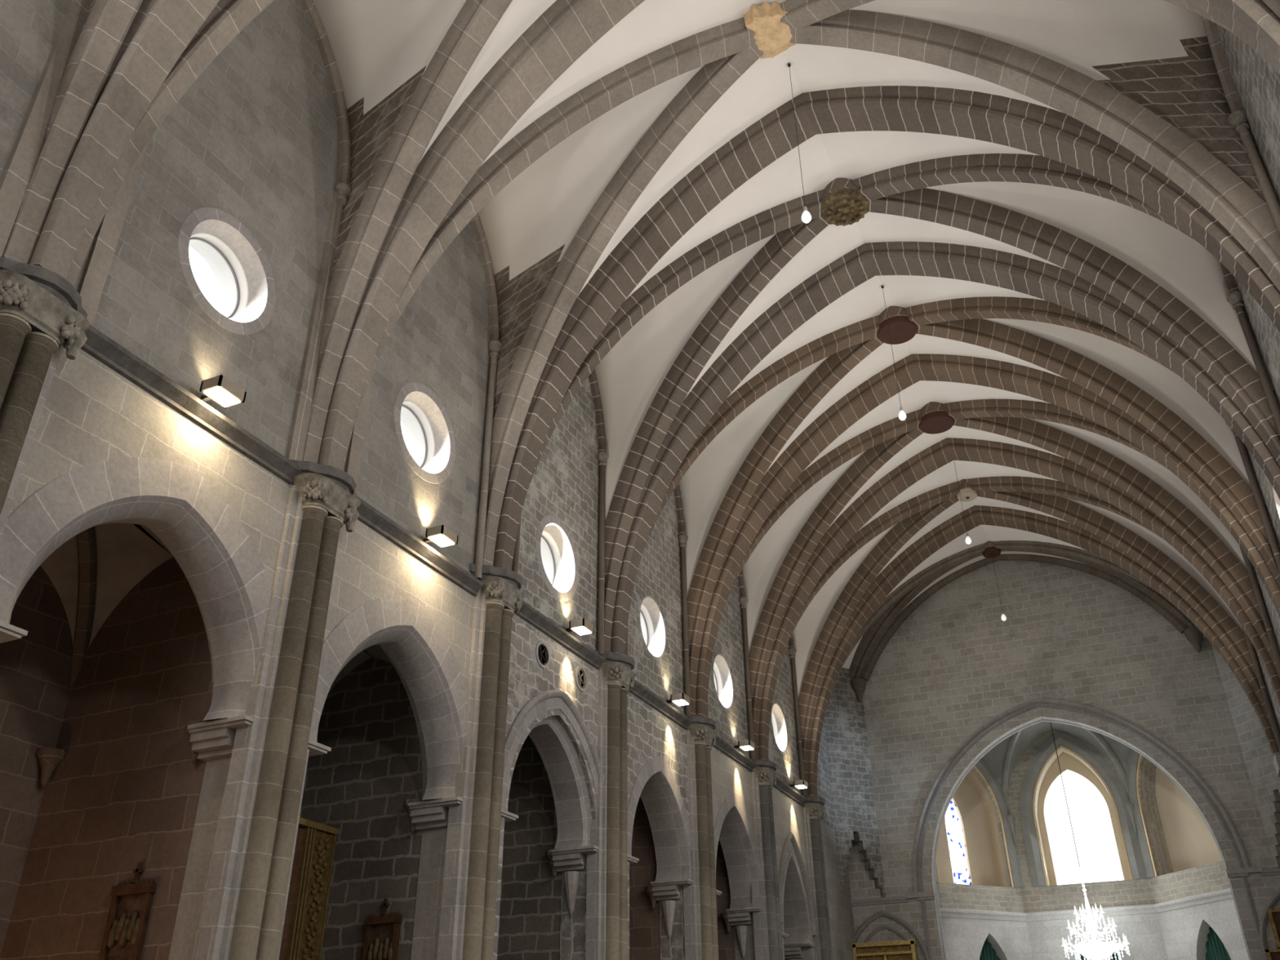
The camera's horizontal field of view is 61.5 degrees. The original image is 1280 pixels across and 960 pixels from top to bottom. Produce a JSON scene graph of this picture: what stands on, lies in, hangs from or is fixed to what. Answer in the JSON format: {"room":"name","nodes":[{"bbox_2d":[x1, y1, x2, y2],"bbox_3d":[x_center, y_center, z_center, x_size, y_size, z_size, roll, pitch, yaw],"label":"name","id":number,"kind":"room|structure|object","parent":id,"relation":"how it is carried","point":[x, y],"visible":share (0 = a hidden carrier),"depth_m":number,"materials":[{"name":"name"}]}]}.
{"room":"church","nodes":[
{"label":"church","id":0,"kind":"room"},
{"bbox_2d":[80,0,96,32],"bbox_3d":[-1.691,-9.073,10.202,14.670,9.607,5.050,-13,-32,21],"label":"ceiling","id":1,"kind":"structure","parent":0,"point":[93,2],"depth_m":13.88,"materials":[{"name":"white paint"}]},
{"bbox_2d":[1,0,142,263],"bbox_3d":[-1.690,-9.028,10.176,14.900,9.502,4.938,-13,-32,21],"label":"ribs","id":2,"kind":"object","parent":1,"relation":"attached to","point":[108,22],"visible":0.89,"depth_m":12.98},
{"bbox_2d":[29,0,219,279],"bbox_3d":[-0.645,-8.048,12.184,14.720,9.779,1.000,-13,-32,21],"label":"arch","id":3,"kind":"object","parent":1,"relation":"attached to","point":[160,31],"visible":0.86,"depth_m":13.26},
{"bbox_2d":[40,523,173,647],"bbox_3d":[-7.824,0.642,14.553,3.900,3.250,4.540,-13,-32,21],"label":"ceiling","id":4,"kind":"structure","parent":0,"point":[126,554],"depth_m":16.22,"materials":[{"name":"grey paint"}]},
{"bbox_2d":[36,526,204,788],"bbox_3d":[-7.930,1.535,14.104,3.546,3.856,4.482,-13,-32,21],"label":"ribs","id":5,"kind":"object","parent":4,"relation":"attached to","point":[50,758],"visible":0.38,"depth_m":16.09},
{"bbox_2d":[328,644,392,693],"bbox_3d":[-5.759,2.812,18.380,3.900,3.250,4.540,-13,-32,21],"label":"ceiling","id":6,"kind":"structure","parent":0,"point":[375,651],"depth_m":20.16,"materials":[{"name":"grey paint"}]},
{"bbox_2d":[403,799,422,833],"bbox_3d":[-5.864,3.705,17.931,3.546,3.856,4.482,-13,-32,21],"label":"ribs","id":7,"kind":"object","parent":6,"relation":"attached to","point":[412,826],"visible":0.08,"depth_m":18.00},
{"bbox_2d":[0,524,735,959],"bbox_3d":[-3.901,8.069,20.600,3.360,9.700,24.030,-13,-32,21],"label":"wall","id":8,"kind":"structure","parent":0,"point":[125,792],"depth_m":15.66,"materials":[{"name":"stone"}]},
{"bbox_2d":[97,862,157,959],"bbox_3d":[-6.428,5.684,13.379,0.680,1.770,0.120,-13,-32,21],"label":"relief","id":9,"kind":"object","parent":8,"relation":"attached to","point":[131,905],"visible":1,"depth_m":13.45,"materials":[{"name":"brown wood"}]},
{"bbox_2d":[279,817,339,959],"bbox_3d":[-6.594,7.380,16.291,1.234,4.660,3.840,-13,-32,21],"label":"altarpiece","id":10,"kind":"object","parent":8,"relation":"attached to","point":[303,934],"visible":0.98,"depth_m":17.82,"materials":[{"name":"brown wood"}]},
{"bbox_2d":[361,897,402,959],"bbox_3d":[-4.173,7.644,17.223,0.680,1.770,0.120,-13,-32,21],"label":"relief","id":11,"kind":"object","parent":8,"relation":"attached to","point":[382,931],"visible":1,"depth_m":17.37,"materials":[{"name":"brown wood"}]},
{"bbox_2d":[0,0,854,959],"bbox_3d":[-2.234,3.116,21.935,0.850,19.600,43.626,-13,-32,21],"label":"wall","id":12,"kind":"structure","parent":0,"point":[254,139],"depth_m":17.38,"materials":[{"name":"stone"}]},
{"bbox_2d":[0,0,92,256],"bbox_3d":[-7.933,-7.158,12.486,0.285,8.943,4.286,-13,-32,21],"label":"arch","id":13,"kind":"object","parent":12,"relation":"attached to","point":[15,179],"visible":0.75,"depth_m":12.74,"materials":[{"name":"grey stone"}]},
{"bbox_2d":[0,457,272,760],"bbox_3d":[-6.168,1.328,13.270,0.980,3.221,4.740,-13,-32,21],"label":"arch","id":14,"kind":"object","parent":12,"relation":"attached to","point":[227,575],"visible":0.96,"depth_m":13.83,"materials":[{"name":"stone"}]},
{"bbox_2d":[80,324,301,484],"bbox_3d":[-5.808,-0.966,14.098,0.220,0.360,3.849,-13,-32,21],"label":"trim","id":15,"kind":"structure","parent":12,"relation":"attached to","point":[98,345],"depth_m":13.90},
{"bbox_2d":[77,0,351,460],"bbox_3d":[-5.834,-4.953,16.373,0.285,8.942,4.309,-13,-32,21],"label":"arch","id":16,"kind":"object","parent":12,"relation":"attached to","point":[95,272],"visible":0.59,"depth_m":16.48,"materials":[{"name":"grey stone"}]},
{"bbox_2d":[199,374,246,408],"bbox_3d":[-5.597,-1.139,14.246,0.530,0.175,0.460,-13,-32,21],"label":"wall lamp","id":17,"kind":"object","parent":12,"relation":"attached to","point":[220,389],"visible":0.98,"depth_m":14.12,"materials":[{"name":"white metal"}]},
{"bbox_2d":[177,207,275,334],"bbox_3d":[-6.260,-2.893,15.536,0.868,1.870,1.870,-13,-32,21],"label":"window","id":18,"kind":"structure","parent":12,"relation":"in","point":[241,268],"depth_m":15.88,"materials":[{"name":"white paint"}]},
{"bbox_2d":[307,595,468,831],"bbox_3d":[-4.102,3.471,17.112,0.980,3.284,4.740,-13,-32,21],"label":"arch","id":19,"kind":"object","parent":12,"relation":"attached to","point":[430,669],"visible":0.81,"depth_m":17.81,"materials":[{"name":"stone"}]},
{"bbox_2d":[355,496,484,596],"bbox_3d":[-3.725,1.094,18.035,0.220,0.360,3.761,-13,-32,21],"label":"trim","id":20,"kind":"structure","parent":12,"relation":"attached to","point":[368,515],"depth_m":17.96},
{"bbox_2d":[344,213,502,580],"bbox_3d":[-3.750,-2.830,20.273,0.285,8.795,4.221,-13,-32,21],"label":"arch","id":21,"kind":"object","parent":12,"relation":"attached to","point":[353,461],"visible":0.4,"depth_m":20.82,"materials":[{"name":"grey stone"}]},
{"bbox_2d":[393,381,455,483],"bbox_3d":[-4.209,-0.756,19.345,0.868,1.870,1.870,-13,-32,21],"label":"window","id":22,"kind":"structure","parent":12,"relation":"in","point":[426,422],"depth_m":19.75,"materials":[{"name":"glass"}]},
{"bbox_2d":[422,524,457,547],"bbox_3d":[-3.451,0.986,18.297,0.530,0.175,0.460,-13,-32,21],"label":"wall lamp","id":23,"kind":"object","parent":12,"relation":"attached to","point":[441,535],"visible":0.98,"depth_m":18.15,"materials":[{"name":"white metal"}]},
{"bbox_2d":[535,640,550,668],"bbox_3d":[-1.944,3.463,21.298,0.090,0.560,0.560,-13,-32,21],"label":"medallion","id":24,"kind":"object","parent":12,"relation":"attached to","point":[540,644],"visible":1,"depth_m":21.27,"materials":[{"name":"stone"}]},
{"bbox_2d":[501,688,604,915],"bbox_3d":[-1.964,6.062,20.801,1.030,4.014,4.480,-13,-32,21],"label":"arch","id":25,"kind":"object","parent":12,"relation":"attached to","point":[557,751],"visible":0.71,"depth_m":21.78,"materials":[{"name":"stone"}]},
{"bbox_2d":[535,515,578,601],"bbox_3d":[-2.130,1.746,23.007,0.868,1.870,1.870,-13,-32,21],"label":"window","id":26,"kind":"structure","parent":12,"relation":"in","point":[556,552],"depth_m":23.41,"materials":[{"name":"glass"}]},
{"bbox_2d":[515,600,605,669],"bbox_3d":[-1.650,3.110,21.974,0.220,0.360,3.807,-13,-32,21],"label":"trim","id":27,"kind":"structure","parent":12,"relation":"attached to","point":[526,612],"depth_m":21.93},
{"bbox_2d":[511,368,608,654],"bbox_3d":[-1.675,-0.731,24.166,0.285,8.603,4.267,-13,-32,21],"label":"arch","id":28,"kind":"object","parent":12,"relation":"attached to","point":[602,456],"visible":0.39,"depth_m":25.02,"materials":[{"name":"grey stone"}]},
{"bbox_2d":[565,617,594,635],"bbox_3d":[-1.298,3.084,22.384,0.530,0.175,0.460,-13,-32,21],"label":"wall lamp","id":29,"kind":"object","parent":12,"relation":"attached to","point":[580,626],"visible":0.98,"depth_m":22.23,"materials":[{"name":"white metal"}]},
{"bbox_2d":[574,665,587,691],"bbox_3d":[-1.247,4.178,22.599,0.090,0.560,0.560,-13,-32,21],"label":"medallion","id":30,"kind":"object","parent":12,"relation":"attached to","point":[580,668],"visible":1,"depth_m":22.57,"materials":[{"name":"stone"}]},
{"bbox_2d":[636,590,667,664],"bbox_3d":[-0.066,3.751,26.928,0.868,1.870,1.870,-13,-32,21],"label":"window","id":31,"kind":"structure","parent":12,"relation":"in","point":[651,622],"depth_m":27.33,"materials":[{"name":"glass"}]},
{"bbox_2d":[625,482,690,716],"bbox_3d":[0.412,1.471,28.027,0.285,8.623,4.273,-13,-32,21],"label":"arch","id":32,"kind":"object","parent":12,"relation":"attached to","point":[682,538],"visible":0.29,"depth_m":28.90,"materials":[{"name":"grey stone"}]},
{"bbox_2d":[626,755,693,938],"bbox_3d":[0.109,8.286,24.682,0.980,3.814,4.280,-13,-32,21],"label":"arch","id":33,"kind":"object","parent":12,"relation":"attached to","point":[658,789],"visible":0.66,"depth_m":25.73,"materials":[{"name":"stone"}]},
{"bbox_2d":[628,680,692,729],"bbox_3d":[0.437,5.320,25.831,0.220,0.360,3.813,-13,-32,21],"label":"trim","id":34,"kind":"structure","parent":12,"relation":"attached to","point":[639,691],"depth_m":25.85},
{"bbox_2d":[666,692,690,706],"bbox_3d":[0.912,5.424,26.468,0.530,0.175,0.460,-13,-32,21],"label":"wall lamp","id":35,"kind":"object","parent":12,"relation":"attached to","point":[679,699],"visible":0.98,"depth_m":26.30,"materials":[{"name":"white metal"}]},
{"bbox_2d":[711,648,734,714],"bbox_3d":[1.981,5.824,30.766,0.868,1.870,1.870,-13,-32,21],"label":"window","id":36,"kind":"structure","parent":12,"relation":"in","point":[722,676],"depth_m":31.16,"materials":[{"name":"glass"}]},
{"bbox_2d":[706,569,755,759],"bbox_3d":[2.481,3.616,31.875,0.285,8.567,4.182,-13,-32,21],"label":"arch","id":37,"kind":"object","parent":12,"relation":"attached to","point":[743,599],"visible":0.34,"depth_m":32.62,"materials":[{"name":"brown stone"}]},
{"bbox_2d":[713,735,756,771],"bbox_3d":[2.505,7.441,29.693,0.220,0.360,3.722,-13,-32,21],"label":"trim","id":38,"kind":"structure","parent":12,"relation":"attached to","point":[724,747],"depth_m":29.84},
{"bbox_2d":[713,791,761,958],"bbox_3d":[2.200,10.393,28.607,0.980,4.021,4.360,-13,-32,21],"label":"arch","id":39,"kind":"object","parent":12,"relation":"attached to","point":[732,828],"visible":0.63,"depth_m":29.70,"materials":[{"name":"stone"}]},
{"bbox_2d":[734,739,755,751],"bbox_3d":[2.910,7.470,30.198,0.530,0.175,0.460,-13,-32,21],"label":"wall lamp","id":40,"kind":"object","parent":12,"relation":"attached to","point":[747,744],"visible":0.98,"depth_m":30.03,"materials":[{"name":"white metal"}]},
{"bbox_2d":[769,697,788,757],"bbox_3d":[4.086,8.035,34.665,0.868,1.870,1.870,-13,-32,21],"label":"window","id":41,"kind":"structure","parent":12,"relation":"in","point":[778,722],"depth_m":35.07,"materials":[{"name":"glass"}]},
{"bbox_2d":[768,635,806,795],"bbox_3d":[4.543,5.779,35.697,0.285,8.554,4.242,-13,-32,21],"label":"arch","id":42,"kind":"object","parent":12,"relation":"attached to","point":[792,651],"visible":0.23,"depth_m":36.40,"materials":[{"name":"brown stone"}]},
{"bbox_2d":[773,777,807,806],"bbox_3d":[4.567,9.599,33.518,0.220,0.360,3.782,-13,-32,21],"label":"trim","id":43,"kind":"structure","parent":12,"relation":"attached to","point":[781,786],"depth_m":33.71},
{"bbox_2d":[777,831,816,959],"bbox_3d":[4.265,12.806,32.220,1.030,4.286,3.540,-13,-32,21],"label":"arch","id":44,"kind":"object","parent":12,"relation":"attached to","point":[796,932],"visible":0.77,"depth_m":32.98,"materials":[{"name":"stone"}]},
{"bbox_2d":[313,0,556,278],"bbox_3d":[0.408,-6.869,14.090,14.670,9.607,5.073,-13,-32,21],"label":"ceiling","id":45,"kind":"structure","parent":0,"point":[382,50],"depth_m":18.39,"materials":[{"name":"white paint"}]},
{"bbox_2d":[66,0,1279,463],"bbox_3d":[0.408,-6.823,14.064,14.900,9.502,4.962,-13,-32,21],"label":"ribs","id":46,"kind":"object","parent":45,"relation":"attached to","point":[477,20],"visible":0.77,"depth_m":17.20,"materials":[{"name":"stone"}]},
{"bbox_2d":[318,0,1279,470],"bbox_3d":[1.459,-5.839,16.081,14.720,9.779,1.000,-13,-32,21],"label":"arch","id":47,"kind":"object","parent":45,"relation":"attached to","point":[566,29],"visible":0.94,"depth_m":18.02,"materials":[{"name":"stone"}]},
{"bbox_2d":[824,667,885,897],"bbox_3d":[7.566,9.199,40.178,1.875,12.000,0.350,11,-32,-19],"label":"wall","id":48,"kind":"structure","parent":0,"point":[854,808],"depth_m":39.02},
{"bbox_2d":[850,678,866,702],"bbox_3d":[8.332,8.032,40.898,0.600,0.830,0.600,-13,-32,21],"label":"corbel","id":49,"kind":"object","parent":48,"relation":"attached to","point":[858,685],"visible":1,"depth_m":40.78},
{"bbox_2d":[478,0,1279,419],"bbox_3d":[2.493,-4.679,17.952,14.671,9.607,4.984,-13,-32,21],"label":"ceiling","id":50,"kind":"structure","parent":0,"point":[1157,54],"depth_m":19.84,"materials":[{"name":"white paint"}]},
{"bbox_2d":[787,62,811,223],"bbox_3d":[2.939,-6.375,20.063,0.176,4.160,0.180,-13,-32,21],"label":"bulb","id":51,"kind":"object","parent":50,"relation":"hanging from","point":[806,216],"visible":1,"depth_m":19.10,"materials":[{"name":"white glass"}]},
{"bbox_2d":[342,0,1279,565],"bbox_3d":[2.493,-4.633,17.926,14.900,9.502,4.869,-13,-32,21],"label":"ribs","id":52,"kind":"object","parent":50,"relation":"attached to","point":[726,51],"visible":0.86,"depth_m":19.47,"materials":[{"name":"grey stone"}]},
{"bbox_2d":[493,85,1279,570],"bbox_3d":[3.525,-3.668,19.909,14.720,9.779,1.000,-13,-32,21],"label":"arch","id":53,"kind":"object","parent":50,"relation":"attached to","point":[1050,133],"visible":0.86,"depth_m":21.09,"materials":[{"name":"stone"}]},
{"bbox_2d":[595,130,1279,522],"bbox_3d":[4.569,-2.498,21.798,14.670,9.607,5.031,-13,-32,21],"label":"ceiling","id":54,"kind":"structure","parent":0,"point":[630,375],"depth_m":23.32,"materials":[{"name":"white paint"}]},
{"bbox_2d":[525,153,1279,651],"bbox_3d":[4.569,-2.452,21.772,14.900,9.502,4.918,-13,-32,21],"label":"ribs","id":55,"kind":"object","parent":54,"relation":"attached to","point":[902,190],"visible":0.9,"depth_m":23.06,"materials":[{"name":"stone"}]},
{"bbox_2d":[610,241,1279,654],"bbox_3d":[5.611,-1.477,23.772,14.720,9.779,1.000,-13,-32,21],"label":"arch","id":56,"kind":"object","parent":54,"relation":"attached to","point":[1054,284],"visible":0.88,"depth_m":25.01,"materials":[{"name":"stone"}]},
{"bbox_2d":[679,275,1279,596],"bbox_3d":[6.655,-0.305,25.664,14.670,9.607,5.037,-13,-32,21],"label":"ceiling","id":57,"kind":"structure","parent":0,"point":[704,486],"depth_m":27.35,"materials":[{"name":"white paint"}]},
{"bbox_2d":[644,296,1279,715],"bbox_3d":[6.656,-0.260,25.638,14.900,9.502,4.924,-13,-32,21],"label":"ribs","id":58,"kind":"object","parent":57,"relation":"attached to","point":[959,319],"visible":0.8,"depth_m":27.00,"materials":[{"name":"stone"}]},
{"bbox_2d":[695,353,1279,716],"bbox_3d":[7.699,0.717,27.641,14.720,9.779,1.000,-13,-32,21],"label":"arch","id":59,"kind":"object","parent":57,"relation":"attached to","point":[1061,392],"visible":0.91,"depth_m":28.85,"materials":[{"name":"stone"}]},
{"bbox_2d":[742,380,1271,655],"bbox_3d":[8.724,1.868,29.496,14.671,9.607,4.945,-13,-32,21],"label":"ceiling","id":60,"kind":"structure","parent":0,"point":[760,571],"depth_m":31.40,"materials":[{"name":"white paint"}]},
{"bbox_2d":[727,399,1279,758],"bbox_3d":[8.725,1.913,29.470,14.900,9.502,4.828,-13,-32,21],"label":"ribs","id":61,"kind":"object","parent":60,"relation":"attached to","point":[881,442],"visible":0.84,"depth_m":30.88,"materials":[{"name":"stone"}]},
{"bbox_2d":[758,437,1279,759],"bbox_3d":[9.748,2.870,31.437,14.720,9.779,1.000,-13,-32,21],"label":"arch","id":62,"kind":"object","parent":60,"relation":"attached to","point":[948,450],"visible":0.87,"depth_m":32.68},
{"bbox_2d":[841,524,1205,668],"bbox_3d":[12.791,6.075,37.068,14.433,9.764,4.571,-13,-32,21],"label":"ceiling","id":63,"kind":"structure","parent":0,"point":[981,534],"depth_m":38.64,"materials":[{"name":"white paint"}]},
{"bbox_2d":[838,540,1195,679],"bbox_3d":[12.815,6.211,37.048,14.899,9.502,4.662,-13,-32,21],"label":"ribs","id":64,"kind":"object","parent":63,"relation":"attached to","point":[880,620],"visible":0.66,"depth_m":38.86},
{"bbox_2d":[791,460,1265,699],"bbox_3d":[10.787,4.034,33.317,14.671,9.607,5.006,-13,-32,21],"label":"ceiling","id":65,"kind":"structure","parent":0,"point":[806,633],"depth_m":36.24,"materials":[{"name":"white paint"}]},
{"bbox_2d":[789,475,1279,795],"bbox_3d":[10.787,4.080,33.291,14.900,9.502,4.891,-13,-32,21],"label":"ribs","id":66,"kind":"object","parent":65,"relation":"attached to","point":[1042,495],"visible":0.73,"depth_m":34.71,"materials":[{"name":"beige stone"}]},
{"bbox_2d":[808,505,1279,795],"bbox_3d":[11.823,5.050,35.281,14.720,9.779,1.000,-13,-32,21],"label":"arch","id":67,"kind":"object","parent":65,"relation":"attached to","point":[975,516],"visible":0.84,"depth_m":36.52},
{"bbox_2d":[982,721,1129,786],"bbox_3d":[15.449,9.829,40.190,11.900,4.600,4.600,-13,-32,21],"label":"ceiling","id":68,"kind":"structure","parent":0,"point":[994,757],"depth_m":41.28,"materials":[{"name":"grey stone"}]},
{"bbox_2d":[1001,728,1137,845],"bbox_3d":[15.394,10.583,39.607,10.309,4.912,3.216,-13,-32,21],"label":"ribs","id":69,"kind":"object","parent":68,"relation":"attached to","point":[1099,737],"visible":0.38,"depth_m":40.09,"materials":[{"name":"grey stone"}]},
{"bbox_2d":[1049,721,1129,959],"bbox_3d":[15.269,12.620,37.816,2.140,8.600,2.140,-13,-32,21],"label":"chandelier","id":70,"kind":"object","parent":68,"relation":"hanging from","point":[1099,949],"visible":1,"depth_m":36.08,"materials":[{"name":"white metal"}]},
{"bbox_2d":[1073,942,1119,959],"bbox_3d":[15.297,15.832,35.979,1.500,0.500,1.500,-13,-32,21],"label":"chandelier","id":71,"kind":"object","parent":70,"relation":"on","point":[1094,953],"depth_m":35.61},
{"bbox_2d":[847,560,1279,959],"bbox_3d":[14.154,11.181,36.592,16.400,19.900,0.580,-13,-32,21],"label":"wall","id":72,"kind":"structure","parent":0,"point":[953,665],"depth_m":38.33,"materials":[{"name":"stone"}]},
{"bbox_2d":[850,896,907,906],"bbox_3d":[8.177,14.671,37.407,2.270,0.180,0.100,-13,-32,21],"label":"trim","id":73,"kind":"structure","parent":72,"relation":"attached to","point":[901,899],"depth_m":37.33,"materials":[{"name":"grey stone"}]},
{"bbox_2d":[853,910,929,959],"bbox_3d":[8.392,17.903,35.433,2.880,6.966,0.180,-13,-32,21],"label":"blind arch","id":74,"kind":"object","parent":72,"relation":"attached to","point":[882,913],"visible":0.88,"depth_m":36.87,"materials":[{"name":"grey stone"}]},
{"bbox_2d":[852,939,918,959],"bbox_3d":[8.271,17.201,35.578,2.180,3.530,0.280,-13,-32,21],"label":"altarpiece","id":75,"kind":"object","parent":74,"relation":"attached to","point":[897,949],"visible":1,"depth_m":36.26,"materials":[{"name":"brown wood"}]},
{"bbox_2d":[860,554,1188,680],"bbox_3d":[13.673,4.594,40.130,11.690,4.332,0.340,-13,-32,21],"label":"arch","id":76,"kind":"object","parent":72,"relation":"attached to","point":[913,605],"visible":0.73,"depth_m":40.77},
{"bbox_2d":[904,697,1263,959],"bbox_3d":[14.262,13.791,34.984,11.000,13.671,0.730,-13,-32,21],"label":"arch","id":77,"kind":"object","parent":72,"relation":"attached to","point":[1242,872],"visible":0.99,"depth_m":36.91,"materials":[{"name":"grey stone"}]},
{"bbox_2d":[1183,626,1203,653],"bbox_3d":[18.941,5.489,36.613,0.600,0.830,0.600,-13,-32,21],"label":"corbel","id":78,"kind":"object","parent":72,"relation":"attached to","point":[1193,634],"visible":0.94,"depth_m":36.50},
{"bbox_2d":[1258,889,1279,959],"bbox_3d":[19.887,15.148,30.790,2.880,6.966,0.180,-13,-32,21],"label":"blind arch","id":79,"kind":"object","parent":72,"relation":"attached to","point":[1276,896],"visible":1,"depth_m":32.34,"materials":[{"name":"grey stone"}]},
{"bbox_2d":[1265,948,1279,959],"bbox_3d":[19.789,14.444,31.102,2.600,1.700,0.180,-13,-32,21],"label":"framed painting","id":80,"kind":"object","parent":79,"relation":"attached to","point":[1272,954],"visible":1,"depth_m":31.82,"materials":[{"name":"brown wood"}]},
{"bbox_2d":[1266,907,1279,947],"bbox_3d":[19.943,13.172,31.772,2.260,1.070,0.150,-13,-32,21],"label":"framed painting","id":81,"kind":"object","parent":79,"relation":"attached to","point":[1273,914],"visible":1,"depth_m":32.18,"materials":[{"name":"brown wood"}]},
{"bbox_2d":[936,722,1248,959],"bbox_3d":[15.227,14.300,37.127,12.000,15.000,4.520,-13,-32,21],"label":"wall","id":82,"kind":"structure","parent":0,"point":[1181,934],"depth_m":38.10,"materials":[{"name":"grey stone"}]},
{"bbox_2d":[935,757,1023,888],"bbox_3d":[12.032,12.468,40.614,4.212,5.531,0.990,10,-32,-18],"label":"window","id":83,"kind":"structure","parent":82,"relation":"in","point":[974,807],"depth_m":40.61,"materials":[{"name":"beige paint"}]},
{"bbox_2d":[979,937,1000,959],"bbox_3d":[12.074,18.950,36.951,1.856,6.800,0.110,10,-32,-18],"label":"curtain","id":84,"kind":"object","parent":82,"relation":"hanging from","point":[988,953],"visible":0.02,"depth_m":38.31,"materials":[{"name":"green fabric"}]},
{"bbox_2d":[1019,730,1146,886],"bbox_3d":[16.297,12.264,40.352,3.900,5.559,0.990,-13,-32,21],"label":"window","id":85,"kind":"structure","parent":82,"relation":"in","point":[1067,761],"depth_m":40.37,"materials":[{"name":"beige paint"}]},
{"bbox_2d":[939,888,1232,921],"bbox_3d":[15.255,14.623,36.866,10.400,0.320,3.518,-13,-32,21],"label":"crown molding","id":86,"kind":"structure","parent":82,"relation":"attached to","point":[1222,895],"depth_m":37.92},
{"bbox_2d":[1126,747,1222,878],"bbox_3d":[18.947,10.811,37.821,0.990,5.531,4.212,9,-31,-16],"label":"window","id":87,"kind":"structure","parent":82,"relation":"in","point":[1183,840],"depth_m":38.24,"materials":[{"name":"beige paint"}]},
{"bbox_2d":[1126,747,1155,878],"bbox_3d":[18.545,10.737,37.706,0.140,5.511,4.212,9,-31,-16],"label":"hood","id":88,"kind":"object","parent":87,"relation":"attached to","point":[1134,757],"depth_m":39.04,"materials":[{"name":"grey stone"}]},
{"bbox_2d":[1205,926,1231,959],"bbox_3d":[19.042,17.280,34.137,0.110,6.800,1.856,9,-31,-16],"label":"curtain","id":89,"kind":"object","parent":82,"relation":"hanging from","point":[1216,950],"visible":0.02,"depth_m":35.42,"materials":[{"name":"green fabric"}]},
{"bbox_2d":[1211,644,1279,867],"bbox_3d":[19.819,6.272,35.246,0.350,12.000,1.726,7,-31,-13],"label":"wall","id":90,"kind":"structure","parent":0,"point":[1255,748],"depth_m":34.12,"materials":[{"name":"stone"}]},
{"bbox_2d":[1216,23,1279,777],"bbox_3d":[11.072,-0.073,16.561,1.150,19.600,43.626,-13,-32,21],"label":"wall","id":91,"kind":"structure","parent":0,"point":[1256,82],"depth_m":16.88,"materials":[{"name":"grey stone"}]},
{"bbox_2d":[1201,16,1279,234],"bbox_3d":[8.741,-5.836,15.236,0.285,8.765,4.221,-13,-32,21],"label":"arch","id":92,"kind":"object","parent":91,"relation":"attached to","point":[1237,118],"visible":0.91,"depth_m":16.98,"materials":[{"name":"grey stone"}]},
{"bbox_2d":[1219,262,1279,434],"bbox_3d":[10.817,-3.655,19.081,0.285,8.763,4.267,-13,-32,21],"label":"arch","id":93,"kind":"object","parent":91,"relation":"attached to","point":[1233,297],"visible":0.27,"depth_m":20.36,"materials":[{"name":"grey stone"}]},
{"bbox_2d":[1225,421,1279,572],"bbox_3d":[12.904,-1.462,22.947,0.285,8.763,4.273,-13,-32,21],"label":"arch","id":94,"kind":"object","parent":91,"relation":"attached to","point":[1264,514],"visible":0.06,"depth_m":23.73,"materials":[{"name":"grey stone"}]},
{"bbox_2d":[1239,545,1279,672],"bbox_3d":[14.973,0.710,26.780,0.285,8.767,4.182,-13,-32,21],"label":"arch","id":95,"kind":"object","parent":91,"relation":"attached to","point":[1270,633],"visible":0.04,"depth_m":27.13,"materials":[{"name":"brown stone"}]},
{"bbox_2d":[1242,627,1279,750],"bbox_3d":[17.035,2.877,30.600,0.285,8.764,4.242,-13,-32,21],"label":"arch","id":96,"kind":"object","parent":91,"relation":"attached to","point":[1251,647],"visible":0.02,"depth_m":30.67,"materials":[{"name":"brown stone"}]},
{"bbox_2d":[1270,483,1279,522],"bbox_3d":[13.398,0.474,21.582,0.868,1.870,1.870,-13,-32,21],"label":"window","id":97,"kind":"structure","parent":91,"relation":"in","point":[1276,500],"depth_m":22.42,"materials":[{"name":"glass"}]},
{"bbox_3d":[3.084,10.473,14.939,19.300,0.200,55.500,-13,-32,21],"label":"floor","id":98,"kind":"structure","parent":0,"visible":0},
{"bbox_2d":[0,256,89,541],"bbox_3d":[-6.734,1.953,9.800,0.780,9.640,1.605,-13,-32,21],"label":"wall column","id":99,"kind":"structure","parent":98,"relation":"on","point":[42,313],"depth_m":11.65,"materials":[{"name":"grey stone"}]},
{"bbox_2d":[194,457,360,959],"bbox_3d":[-4.631,4.137,13.712,0.780,9.700,1.605,-13,-32,21],"label":"wall column","id":100,"kind":"structure","parent":98,"relation":"on","point":[242,916],"depth_m":13.90,"materials":[{"name":"grey stone"}]},
{"bbox_2d":[436,563,525,959],"bbox_3d":[-2.567,6.142,17.634,0.780,10.080,1.605,-13,-32,21],"label":"wall column","id":101,"kind":"structure","parent":98,"relation":"on","point":[469,887],"depth_m":17.94,"materials":[{"name":"grey stone"}]},
{"bbox_2d":[585,649,636,959],"bbox_3d":[-0.481,8.338,21.495,0.780,10.070,1.605,-13,-32,21],"label":"wall column","id":102,"kind":"structure","parent":98,"relation":"on","point":[606,900],"depth_m":21.93,"materials":[{"name":"grey stone"}]},
{"bbox_2d":[683,713,718,959],"bbox_3d":[1.608,10.553,25.351,0.780,10.020,1.605,-13,-32,21],"label":"wall column","id":103,"kind":"structure","parent":98,"relation":"on","point":[700,921],"depth_m":25.99,"materials":[{"name":"grey stone"}]},
{"bbox_2d":[749,757,783,959],"bbox_3d":[3.657,12.684,29.160,0.780,10.070,1.605,-13,-32,21],"label":"wall column","id":104,"kind":"structure","parent":98,"relation":"on","point":[768,945],"depth_m":29.89,"materials":[{"name":"grey stone"}]},
{"bbox_2d":[803,795,832,959],"bbox_3d":[5.732,14.869,33.001,0.780,10.060,1.605,-13,-32,21],"label":"wall column","id":105,"kind":"structure","parent":98,"relation":"on","point":[813,809],"depth_m":34.06,"materials":[{"name":"grey stone"}]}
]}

